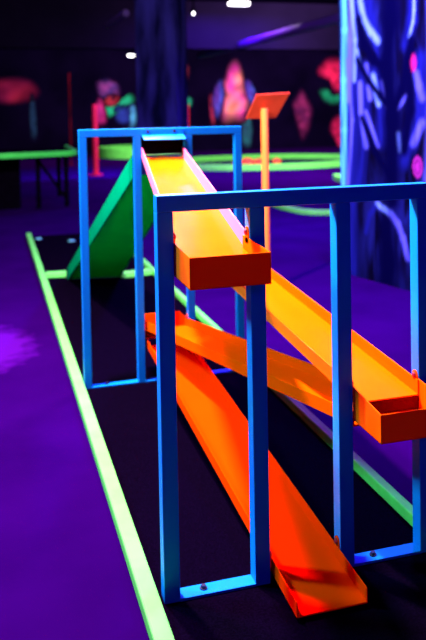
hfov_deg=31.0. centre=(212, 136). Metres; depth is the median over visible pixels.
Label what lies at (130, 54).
ceiling lamp
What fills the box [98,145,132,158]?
curb
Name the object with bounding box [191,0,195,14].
ceiling lamp
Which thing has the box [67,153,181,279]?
ramp
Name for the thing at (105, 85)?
painting
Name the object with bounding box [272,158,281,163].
rock
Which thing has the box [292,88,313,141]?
painting
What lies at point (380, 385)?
chute
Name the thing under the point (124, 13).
ceiling pipe
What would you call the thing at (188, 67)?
painting
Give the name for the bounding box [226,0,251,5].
ceiling lamp
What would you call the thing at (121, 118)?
painting
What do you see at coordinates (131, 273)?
curb
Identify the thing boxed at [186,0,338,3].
ceiling
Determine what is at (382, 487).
curb
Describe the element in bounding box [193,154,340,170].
curb
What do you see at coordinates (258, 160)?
rock
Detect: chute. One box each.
[142,147,270,290]
[145,311,416,426]
[146,339,367,617]
[232,269,425,444]
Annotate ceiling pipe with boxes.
[105,9,128,27]
[197,13,338,58]
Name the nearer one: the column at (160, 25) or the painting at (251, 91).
the column at (160, 25)
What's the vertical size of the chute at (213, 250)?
0.310 m
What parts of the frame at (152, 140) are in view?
post, plate, post, plate, deflector plate, post, plate, post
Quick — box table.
[0,145,76,209]
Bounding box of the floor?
[0,146,412,639]
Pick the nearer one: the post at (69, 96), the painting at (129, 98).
the post at (69, 96)
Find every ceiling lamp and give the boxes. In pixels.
[127,50,134,56]
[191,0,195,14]
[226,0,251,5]
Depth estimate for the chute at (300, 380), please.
3.37 m
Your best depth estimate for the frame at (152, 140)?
4.25 m
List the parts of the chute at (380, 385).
drop plate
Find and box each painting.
[0,76,40,105]
[29,93,36,142]
[95,77,121,100]
[95,94,107,126]
[102,93,136,118]
[103,92,120,106]
[113,104,130,125]
[128,103,136,128]
[187,63,189,80]
[188,96,192,107]
[209,92,215,126]
[211,78,224,119]
[220,58,250,125]
[241,111,253,149]
[245,78,255,104]
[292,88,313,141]
[316,56,339,94]
[318,88,339,105]
[329,113,339,146]
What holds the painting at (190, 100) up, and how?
attached to the wall
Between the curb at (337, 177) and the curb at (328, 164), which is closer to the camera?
the curb at (337, 177)
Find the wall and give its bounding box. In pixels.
[0,49,339,154]
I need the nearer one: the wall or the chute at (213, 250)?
the chute at (213, 250)
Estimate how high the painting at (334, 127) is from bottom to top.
1.626 m
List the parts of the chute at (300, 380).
drop plate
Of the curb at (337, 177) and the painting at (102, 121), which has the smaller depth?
the curb at (337, 177)
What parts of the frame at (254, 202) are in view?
post, plate, post, post, plate, post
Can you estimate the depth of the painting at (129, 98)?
29.17 m
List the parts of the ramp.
panel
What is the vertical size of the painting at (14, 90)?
1.082 m
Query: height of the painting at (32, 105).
1.843 m
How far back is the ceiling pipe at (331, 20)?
16.13 m
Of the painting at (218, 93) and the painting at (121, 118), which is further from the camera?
the painting at (218, 93)
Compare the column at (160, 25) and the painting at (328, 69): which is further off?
the painting at (328, 69)
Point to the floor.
(64, 572)
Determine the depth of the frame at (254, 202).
2.42 m
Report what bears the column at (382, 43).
on the floor
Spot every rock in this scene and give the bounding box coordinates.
[242,158,252,163]
[253,158,261,163]
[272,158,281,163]
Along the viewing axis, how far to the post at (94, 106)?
18.90 m
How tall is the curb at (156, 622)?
0.046 m
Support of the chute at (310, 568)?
attached to the frame at (254, 202)
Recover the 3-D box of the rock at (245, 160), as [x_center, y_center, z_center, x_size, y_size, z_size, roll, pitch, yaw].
[0.966,0.704,21.442,0.331,0.222,0.323,-1,2,9]
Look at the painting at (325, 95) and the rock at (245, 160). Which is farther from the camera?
the painting at (325, 95)
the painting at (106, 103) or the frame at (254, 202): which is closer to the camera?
the frame at (254, 202)
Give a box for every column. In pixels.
[135,0,187,174]
[339,0,425,290]
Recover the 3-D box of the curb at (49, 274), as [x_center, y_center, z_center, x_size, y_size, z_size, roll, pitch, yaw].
[-1.453,1.278,7.111,0.186,0.046,0.100,-1,2,-10]
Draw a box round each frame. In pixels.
[78,126,244,388]
[153,182,425,603]
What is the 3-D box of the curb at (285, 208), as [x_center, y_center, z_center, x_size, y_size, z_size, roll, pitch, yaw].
[1.303,1.075,11.768,1.910,0.070,0.971,1,2,42]
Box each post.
[68,73,73,165]
[89,104,102,175]
[246,92,289,250]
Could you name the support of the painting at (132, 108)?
attached to the wall
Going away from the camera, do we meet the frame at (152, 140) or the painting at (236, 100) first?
the frame at (152, 140)
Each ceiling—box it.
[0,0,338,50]
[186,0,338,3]
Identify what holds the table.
on the floor
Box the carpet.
[32,233,425,639]
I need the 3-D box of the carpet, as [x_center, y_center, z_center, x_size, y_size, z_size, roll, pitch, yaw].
[-0.543,1.343,5.320,1.042,0.004,9.050,-2,2,-16]
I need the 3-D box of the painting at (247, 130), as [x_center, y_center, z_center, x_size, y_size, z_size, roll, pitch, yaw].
[1.358,-0.242,30.594,0.552,1.613,0.012,-2,2,-16]
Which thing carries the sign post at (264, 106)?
on the floor
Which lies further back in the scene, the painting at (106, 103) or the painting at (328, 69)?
the painting at (328, 69)
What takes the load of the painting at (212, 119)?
attached to the wall
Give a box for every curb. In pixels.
[26,233,174,639]
[46,270,65,277]
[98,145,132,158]
[121,268,151,277]
[134,254,412,526]
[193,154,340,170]
[273,206,329,214]
[333,174,340,181]
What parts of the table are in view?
leg, leg, leg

